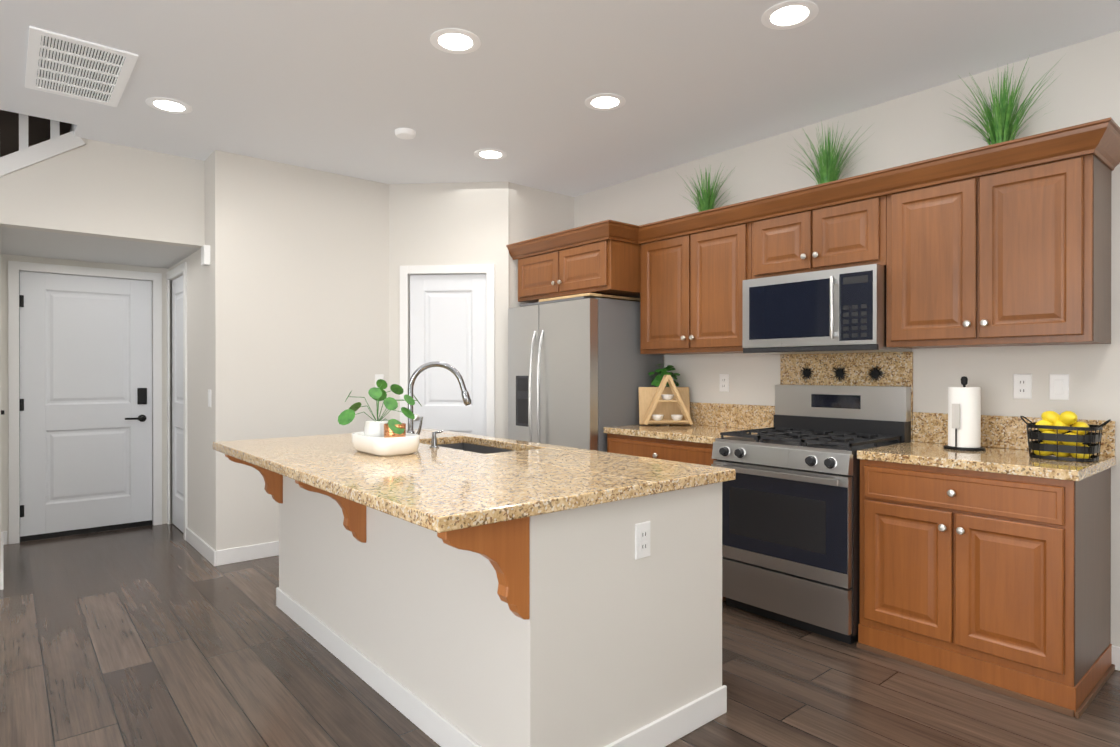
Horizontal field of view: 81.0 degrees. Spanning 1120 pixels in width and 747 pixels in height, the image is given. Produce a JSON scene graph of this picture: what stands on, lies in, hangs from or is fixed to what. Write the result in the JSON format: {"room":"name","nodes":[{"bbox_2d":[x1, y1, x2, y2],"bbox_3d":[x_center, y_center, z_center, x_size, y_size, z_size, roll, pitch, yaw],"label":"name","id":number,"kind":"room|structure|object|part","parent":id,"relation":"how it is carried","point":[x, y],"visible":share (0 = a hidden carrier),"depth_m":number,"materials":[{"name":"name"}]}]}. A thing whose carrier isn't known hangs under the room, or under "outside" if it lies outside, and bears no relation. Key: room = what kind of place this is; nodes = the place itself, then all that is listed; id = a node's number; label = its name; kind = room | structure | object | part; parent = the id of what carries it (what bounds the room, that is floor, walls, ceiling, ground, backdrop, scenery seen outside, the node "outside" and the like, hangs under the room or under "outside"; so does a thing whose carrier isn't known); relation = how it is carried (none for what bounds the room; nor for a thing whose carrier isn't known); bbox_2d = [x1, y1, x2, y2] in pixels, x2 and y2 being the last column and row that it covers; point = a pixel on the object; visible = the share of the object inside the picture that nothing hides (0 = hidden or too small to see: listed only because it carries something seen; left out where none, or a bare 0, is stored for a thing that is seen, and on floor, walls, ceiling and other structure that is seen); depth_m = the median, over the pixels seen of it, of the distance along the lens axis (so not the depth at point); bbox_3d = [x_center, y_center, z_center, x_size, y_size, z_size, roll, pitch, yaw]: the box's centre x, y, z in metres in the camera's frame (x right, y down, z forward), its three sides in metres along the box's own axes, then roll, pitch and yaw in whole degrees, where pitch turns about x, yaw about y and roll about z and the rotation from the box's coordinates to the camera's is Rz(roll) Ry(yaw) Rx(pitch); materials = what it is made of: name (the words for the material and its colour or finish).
{"room":"kitchen","nodes":[
{"label":"kitchen","id":0,"kind":"room"},
{"bbox_2d":[0,254,3,531],"bbox_3d":[-3.788,-0.103,4.350,0.120,2.740,1.170,0,0,-40],"label":"wall","id":1,"kind":"structure","parent":0,"point":[1,255],"depth_m":4.85,"materials":[{"name":"white paint"}]},
{"bbox_2d":[1,531,6,569],"bbox_3d":[-3.705,1.217,4.371,0.030,0.100,1.270,0,0,-40],"label":"baseboard","id":2,"kind":"structure","parent":1,"relation":"attached to","point":[4,533],"depth_m":4.70,"materials":[{"name":"white wood"}]},
{"bbox_2d":[0,110,71,156],"bbox_3d":[-4.446,-0.930,3.246,3.570,3.400,1.320,0,0,-40],"label":"wall","id":3,"kind":"structure","parent":0,"point":[38,129],"depth_m":4.59,"materials":[{"name":"brown paint"}]},
{"bbox_2d":[4,254,167,543],"bbox_3d":[-3.797,-0.105,5.195,1.200,2.740,0.130,0,0,-40],"label":"wall","id":4,"kind":"structure","parent":0,"point":[7,257],"depth_m":5.17,"materials":[{"name":"white paint"}]},
{"bbox_2d":[8,261,161,543],"bbox_3d":[-3.746,0.214,5.222,0.984,2.102,0.116,0,0,-40],"label":"door frame","id":5,"kind":"structure","parent":4,"relation":"attached to","point":[15,268],"depth_m":5.04,"materials":[{"name":"white wood"}]},
{"bbox_2d":[19,271,151,541],"bbox_3d":[-3.732,0.247,5.203,0.854,2.033,0.093,0,0,-40],"label":"front door","id":6,"kind":"structure","parent":4,"relation":"in","point":[85,404],"depth_m":5.19,"materials":[{"name":"white wood"}]},
{"bbox_2d":[0,124,199,268],"bbox_3d":[-3.334,-1.238,4.740,1.320,0.710,1.419,0,0,-40],"label":"ceiling","id":7,"kind":"structure","parent":0,"point":[25,242],"depth_m":4.67,"materials":[{"name":"white paint"}]},
{"bbox_2d":[0,138,204,572],"bbox_3d":[-4.034,-0.100,3.296,4.020,2.740,0.120,0,0,-40],"label":"wall","id":8,"kind":"structure","parent":0,"point":[94,188],"depth_m":4.20,"materials":[{"name":"white paint"}]},
{"bbox_2d":[0,570,3,589],"bbox_3d":[-4.386,1.221,2.913,2.923,0.100,0.013,0,0,-40],"label":"baseboard","id":9,"kind":"structure","parent":8,"relation":"attached to","point":[1,574],"depth_m":3.85,"materials":[{"name":"white wood"}]},
{"bbox_2d":[0,114,84,176],"bbox_3d":[-3.724,-1.311,3.555,1.862,2.256,0.160,0,0,-40],"label":"stair railing","id":10,"kind":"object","parent":8,"relation":"attached to","point":[55,144],"depth_m":3.95,"materials":[{"name":"white wood"}]},
{"bbox_2d":[168,150,239,550],"bbox_3d":[-2.779,-0.104,5.016,0.120,2.740,1.720,0,0,-40],"label":"wall","id":11,"kind":"structure","parent":0,"point":[213,290],"depth_m":4.40,"materials":[{"name":"white paint"}]},
{"bbox_2d":[166,262,187,539],"bbox_3d":[-3.039,0.209,5.295,0.116,2.112,0.744,0,0,-40],"label":"door frame","id":12,"kind":"structure","parent":11,"relation":"attached to","point":[177,270],"depth_m":5.24,"materials":[{"name":"white wood"}]},
{"bbox_2d":[172,275,182,531],"bbox_3d":[-3.046,0.240,5.289,0.035,2.035,0.612,0,0,-40],"label":"door","id":13,"kind":"structure","parent":11,"relation":"in","point":[177,402],"depth_m":5.36,"materials":[{"name":"white wood"}]},
{"bbox_2d":[186,527,213,563],"bbox_3d":[-2.552,1.217,4.652,0.016,0.100,0.865,0,0,-40],"label":"baseboard","id":14,"kind":"structure","parent":11,"relation":"attached to","point":[211,555],"depth_m":4.63,"materials":[{"name":"white wood"}]},
{"bbox_2d":[201,245,209,265],"bbox_3d":[-2.400,-0.798,4.444,0.040,0.130,0.090,0,0,-40],"label":"door chime","id":15,"kind":"structure","parent":11,"relation":"attached to","point":[205,255],"depth_m":4.41,"materials":[{"name":"white plastic"}]},
{"bbox_2d":[208,389,210,406],"bbox_3d":[-2.369,0.167,4.434,0.009,0.117,0.072,0,0,-40],"label":"light switch","id":16,"kind":"object","parent":11,"relation":"attached to","point":[209,398],"visible":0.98,"depth_m":4.42,"materials":[{"name":"white plastic"}]},
{"bbox_2d":[240,155,388,546],"bbox_3d":[-1.781,-0.104,4.814,1.080,2.740,0.120,0,0,-40],"label":"wall","id":17,"kind":"structure","parent":0,"point":[288,310],"depth_m":4.70,"materials":[{"name":"white paint"}]},
{"bbox_2d":[212,541,278,565],"bbox_3d":[-1.799,1.217,4.714,1.243,0.100,0.013,0,0,-40],"label":"baseboard","id":18,"kind":"structure","parent":17,"relation":"attached to","point":[263,550],"depth_m":4.43,"materials":[{"name":"white wood"}]},
{"bbox_2d":[375,374,383,389],"bbox_3d":[-1.393,0.066,5.060,0.072,0.117,0.009,0,0,-40],"label":"light switch","id":19,"kind":"object","parent":17,"relation":"attached to","point":[379,376],"visible":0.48,"depth_m":5.05,"materials":[{"name":"white plastic"}]},
{"bbox_2d":[389,181,508,438],"bbox_3d":[-0.868,-0.104,5.130,0.959,2.740,0.100,0,0,5],"label":"wall","id":20,"kind":"structure","parent":0,"point":[466,223],"depth_m":5.07,"materials":[{"name":"white paint"}]},
{"bbox_2d":[400,264,494,436],"bbox_3d":[-0.869,0.215,5.123,0.744,2.102,0.116,0,0,5],"label":"door frame","id":21,"kind":"structure","parent":20,"relation":"attached to","point":[487,270],"depth_m":5.06,"materials":[{"name":"white wood"}]},
{"bbox_2d":[410,274,485,435],"bbox_3d":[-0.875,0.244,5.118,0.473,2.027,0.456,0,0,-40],"label":"pantry door","id":22,"kind":"structure","parent":20,"relation":"in","point":[447,319],"depth_m":5.11,"materials":[{"name":"white wood"}]},
{"bbox_2d":[509,182,575,307],"bbox_3d":[-0.198,-0.105,5.305,0.670,2.740,0.120,0,0,-40],"label":"wall","id":23,"kind":"structure","parent":0,"point":[533,212],"depth_m":5.21,"materials":[{"name":"white paint"}]},
{"bbox_2d":[0,523,1119,746],"bbox_3d":[-0.902,1.324,1.603,6.840,0.100,9.620,0,0,-40],"label":"floor","id":24,"kind":"structure","parent":0,"point":[158,635],"depth_m":2.72,"materials":[{"name":"brown wood"}]},
{"bbox_2d":[221,440,729,746],"bbox_3d":[-0.563,0.834,2.939,1.198,0.874,2.266,0,0,-40],"label":"kitchen island","id":25,"kind":"object","parent":24,"relation":"on","point":[456,589],"depth_m":2.21,"materials":[{"name":"white paint"}]},
{"bbox_2d":[212,433,655,535],"bbox_3d":[-0.749,0.376,2.780,0.800,0.040,2.320,0,0,-40],"label":"island countertop","id":26,"kind":"structure","parent":25,"relation":"on","point":[440,490],"depth_m":2.20,"materials":[{"name":"beige stone"}]},
{"bbox_2d":[352,432,419,455],"bbox_3d":[-0.790,0.314,2.967,0.216,0.082,0.356,0,0,-40],"label":"tray","id":27,"kind":"object","parent":26,"relation":"on","point":[408,444],"visible":0.85,"depth_m":2.84,"materials":[{"name":"white ceramic"}]},
{"bbox_2d":[338,379,420,437],"bbox_3d":[-0.822,0.183,2.993,0.384,0.315,0.396,0,0,-40],"label":"potted plant","id":28,"kind":"object","parent":27,"relation":"on","point":[374,428],"visible":0.94,"depth_m":2.97,"materials":[{"name":"green plant"}]},
{"bbox_2d":[383,423,405,437],"bbox_3d":[-0.731,0.282,2.906,0.099,0.118,0.099,0,0,-40],"label":"cup","id":29,"kind":"object","parent":27,"relation":"on","point":[388,433],"visible":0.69,"depth_m":2.87,"materials":[{"name":"brown"}]},
{"bbox_2d":[430,430,442,447],"bbox_3d":[-0.593,0.313,3.148,0.068,0.084,0.044,0,0,-40],"label":"soap dispenser","id":30,"kind":"object","parent":26,"relation":"on","point":[434,442],"visible":1,"depth_m":3.13,"materials":[{"name":"silver metal"}]},
{"bbox_2d":[406,361,470,434],"bbox_3d":[-0.615,0.147,3.304,0.334,0.416,0.060,0,0,-1],"label":"faucet","id":31,"kind":"object","parent":26,"relation":"on","point":[465,395],"visible":0.79,"depth_m":3.30,"materials":[{"name":"silver metal"}]},
{"bbox_2d":[437,443,512,453],"bbox_3d":[-0.442,0.487,3.315,0.384,0.184,0.784,0,0,-40],"label":"sink basin","id":32,"kind":"object","parent":26,"relation":"in","point":[484,448],"depth_m":3.59,"materials":[{"name":"silver metal"}]},
{"bbox_2d":[508,296,662,451],"bbox_3d":[0.152,0.376,4.822,0.774,1.780,0.910,0,0,-40],"label":"refrigerator","id":33,"kind":"object","parent":24,"relation":"on","point":[580,369],"visible":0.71,"depth_m":4.49,"materials":[{"name":"silver metal"}]},
{"bbox_2d":[604,431,725,601],"bbox_3d":[0.828,0.830,4.175,0.628,0.874,0.905,0,0,-40],"label":"base cabinet","id":34,"kind":"object","parent":24,"relation":"on","point":[695,451],"depth_m":3.95,"materials":[{"name":"brown wood"}]},
{"bbox_2d":[604,423,756,442],"bbox_3d":[0.823,0.372,4.172,0.638,0.039,0.910,0,0,-40],"label":"countertop","id":35,"kind":"structure","parent":34,"relation":"on","point":[696,430],"depth_m":4.08,"materials":[{"name":"beige stone"}]},
{"bbox_2d":[648,364,679,386],"bbox_3d":[0.735,0.140,4.574,0.210,0.423,0.199,0,0,-40],"label":"potted plant","id":36,"kind":"object","parent":35,"relation":"on","point":[656,381],"visible":0.42,"depth_m":4.54,"materials":[{"name":"green plant"}]},
{"bbox_2d":[638,387,690,424],"bbox_3d":[0.714,0.220,4.486,0.350,0.254,0.068,0,0,-1],"label":"board","id":37,"kind":"object","parent":35,"relation":"on","point":[667,410],"visible":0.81,"depth_m":4.48,"materials":[{"name":"brown wood"}]},
{"bbox_2d":[642,375,692,424],"bbox_3d":[0.716,0.174,4.376,0.324,0.332,0.110,0,0,-1],"label":"stand","id":38,"kind":"object","parent":35,"relation":"on","point":[666,398],"visible":1,"depth_m":4.33,"materials":[{"name":"brown wood"}]},
{"bbox_2d":[711,385,910,643],"bbox_3d":[1.314,0.670,3.490,0.732,1.200,0.756,0,0,-40],"label":"gas range","id":39,"kind":"object","parent":24,"relation":"on","point":[791,524],"visible":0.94,"depth_m":3.29,"materials":[{"name":"silver metal"}]},
{"bbox_2d":[857,455,1114,718],"bbox_3d":[1.878,0.833,2.937,0.628,0.874,0.805,0,0,-40],"label":"base cabinet","id":40,"kind":"object","parent":24,"relation":"on","point":[989,568],"depth_m":2.67,"materials":[{"name":"brown wood"}]},
{"bbox_2d":[857,439,1115,482],"bbox_3d":[1.880,0.375,2.926,0.638,0.039,0.822,0,0,-40],"label":"countertop","id":41,"kind":"structure","parent":40,"relation":"on","point":[994,458],"depth_m":2.75,"materials":[{"name":"beige stone"}]},
{"bbox_2d":[943,376,985,450],"bbox_3d":[1.902,0.184,3.087,0.170,0.342,0.170,0,0,-40],"label":"paper towel holder","id":42,"kind":"object","parent":41,"relation":"on","point":[964,417],"visible":1,"depth_m":3.03,"materials":[{"name":"white paper"}]},
{"bbox_2d":[1020,411,1110,461],"bbox_3d":[2.104,0.255,2.741,0.205,0.199,0.306,0,0,-40],"label":"basket","id":43,"kind":"object","parent":41,"relation":"on","point":[1053,434],"visible":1,"depth_m":2.69,"materials":[{"name":"black metal"}]},
{"bbox_2d":[0,0,1119,196],"bbox_3d":[-0.400,-1.524,1.005,6.840,0.120,8.070,0,0,-40],"label":"ceiling","id":44,"kind":"structure","parent":0,"point":[345,87],"depth_m":3.20,"materials":[{"name":"white paint"}]},
{"bbox_2d":[25,26,137,106],"bbox_3d":[-2.336,-1.464,3.185,0.390,0.010,0.760,0,0,-40],"label":"ceiling vent","id":45,"kind":"object","parent":44,"relation":"in","point":[65,65],"visible":1,"depth_m":3.14,"materials":[{"name":"white metal"}]},
{"bbox_2d":[145,97,191,113],"bbox_3d":[-2.137,-1.468,3.591,0.219,0.005,0.224,0,0,-40],"label":"recessed light","id":46,"kind":"object","parent":44,"relation":"in","point":[149,101],"depth_m":3.58,"materials":[{"name":"white"}]},
{"bbox_2d":[395,128,415,138],"bbox_3d":[-0.940,-1.455,3.990,0.124,0.032,0.124,0,0,-40],"label":"smoke detector","id":47,"kind":"object","parent":44,"relation":"attached to","point":[405,133],"visible":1,"depth_m":3.96,"materials":[{"name":"white plastic"}]},
{"bbox_2d":[474,149,506,159],"bbox_3d":[-0.465,-1.470,4.396,0.219,0.005,0.221,0,0,-40],"label":"recessed light","id":48,"kind":"object","parent":44,"relation":"in","point":[476,153],"depth_m":4.38,"materials":[{"name":"white"}]},
{"bbox_2d":[585,93,625,110],"bbox_3d":[0.244,-1.468,3.545,0.220,0.005,0.221,0,0,-40],"label":"recessed light","id":49,"kind":"object","parent":44,"relation":"in","point":[622,101],"depth_m":3.53,"materials":[{"name":"white"}]},
{"bbox_2d":[761,0,818,29],"bbox_3d":[0.937,-1.466,2.681,0.222,0.005,0.220,0,0,-40],"label":"recessed light","id":50,"kind":"object","parent":44,"relation":"in","point":[812,7],"depth_m":2.67,"materials":[{"name":"white"}]},
{"bbox_2d":[800,364,884,382],"bbox_3d":[1.592,-0.001,3.723,0.008,0.105,0.500,0,0,-40],"label":"decor","id":51,"kind":"object","parent":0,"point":[875,373],"visible":1,"depth_m":3.71,"materials":[{"name":"black metal"}]},
{"bbox_2d":[576,30,1119,646],"bbox_3d":[2.430,-0.099,2.866,0.120,2.740,7.240,0,0,-40],"label":"wall","id":52,"kind":"structure","parent":0,"point":[915,127],"depth_m":3.34,"materials":[{"name":"white paint"}]},
{"bbox_2d":[514,233,637,302],"bbox_3d":[0.228,-0.729,4.878,0.628,0.350,1.020,0,0,-40],"label":"upper cabinet","id":53,"kind":"object","parent":52,"relation":"attached to","point":[607,263],"depth_m":4.51,"materials":[{"name":"brown wood"}]},
{"bbox_3d":[1.005,-0.929,3.906,0.700,0.105,3.557,0,0,-40],"label":"crown","id":54,"kind":"part","parent":53,"relation":"part of","materials":[{"name":"brown wood"}]},
{"bbox_2d":[634,213,749,354],"bbox_3d":[0.947,-0.517,4.247,0.348,0.770,0.871,0,0,-40],"label":"upper cabinet","id":55,"kind":"object","parent":52,"relation":"attached to","point":[690,293],"depth_m":4.10,"materials":[{"name":"brown wood"}]},
{"bbox_2d":[683,165,737,211],"bbox_3d":[0.934,-1.125,4.239,0.357,0.442,0.436,0,0,-40],"label":"grass plant","id":56,"kind":"object","parent":55,"relation":"on","point":[706,200],"visible":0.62,"depth_m":4.21,"materials":[{"name":"plant"}]},
{"bbox_2d":[720,374,728,391],"bbox_3d":[1.087,0.062,4.350,0.008,0.117,0.072,0,0,-40],"label":"outlet","id":57,"kind":"object","parent":52,"relation":"attached to","point":[724,382],"visible":1,"depth_m":4.34,"materials":[{"name":"white plastic"}]},
{"bbox_2d":[750,185,885,278],"bbox_3d":[1.477,-0.718,3.623,0.348,0.365,0.762,0,0,-40],"label":"upper cabinet","id":58,"kind":"object","parent":52,"relation":"attached to","point":[848,230],"depth_m":3.47,"materials":[{"name":"brown wood"}]},
{"bbox_2d":[742,264,911,353],"bbox_3d":[1.430,-0.324,3.586,0.467,0.417,0.756,0,0,-40],"label":"microwave","id":59,"kind":"object","parent":58,"relation":"attached to","point":[840,310],"visible":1,"depth_m":3.41,"materials":[{"name":"silver metal"}]},
{"bbox_2d":[788,120,873,183],"bbox_3d":[1.471,-1.143,3.604,0.361,0.480,0.454,0,0,-40],"label":"grass plant","id":60,"kind":"object","parent":58,"relation":"on","point":[826,170],"visible":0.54,"depth_m":3.59,"materials":[{"name":"plant"}]},
{"bbox_2d":[690,403,1114,454],"bbox_3d":[1.572,0.277,3.765,0.020,0.153,2.496,0,0,-40],"label":"backsplash","id":61,"kind":"structure","parent":52,"relation":"attached to","point":[996,431],"depth_m":3.35,"materials":[{"name":"beige stone"}]},
{"bbox_2d":[886,141,1117,348],"bbox_3d":[1.985,-0.514,3.024,0.348,0.770,0.805,0,0,-40],"label":"upper cabinet","id":62,"kind":"object","parent":52,"relation":"attached to","point":[1006,243],"depth_m":2.84,"materials":[{"name":"brown wood"}]},
{"bbox_2d":[945,57,1058,144],"bbox_3d":[1.989,-1.153,2.961,0.403,0.504,0.490,0,0,-40],"label":"grass plant","id":63,"kind":"object","parent":62,"relation":"on","point":[1003,127],"visible":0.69,"depth_m":2.95,"materials":[{"name":"plant"}]},
{"bbox_2d":[1013,374,1031,398],"bbox_3d":[2.167,0.060,3.077,0.008,0.117,0.072,0,0,-40],"label":"outlet","id":64,"kind":"object","parent":52,"relation":"attached to","point":[1022,386],"visible":1,"depth_m":3.07,"materials":[{"name":"white plastic"}]},
{"bbox_2d":[1049,374,1068,399],"bbox_3d":[2.258,0.061,2.970,0.009,0.117,0.072,0,0,-40],"label":"light switch","id":65,"kind":"object","parent":52,"relation":"attached to","point":[1058,386],"visible":1,"depth_m":2.97,"materials":[{"name":"white plastic"}]},
{"bbox_2d":[1111,645,1119,670],"bbox_3d":[3.501,1.224,1.505,0.013,0.100,3.475,0,0,-40],"label":"baseboard","id":66,"kind":"structure","parent":52,"relation":"attached to","point":[1115,649],"depth_m":2.81,"materials":[{"name":"white wood"}]}
]}

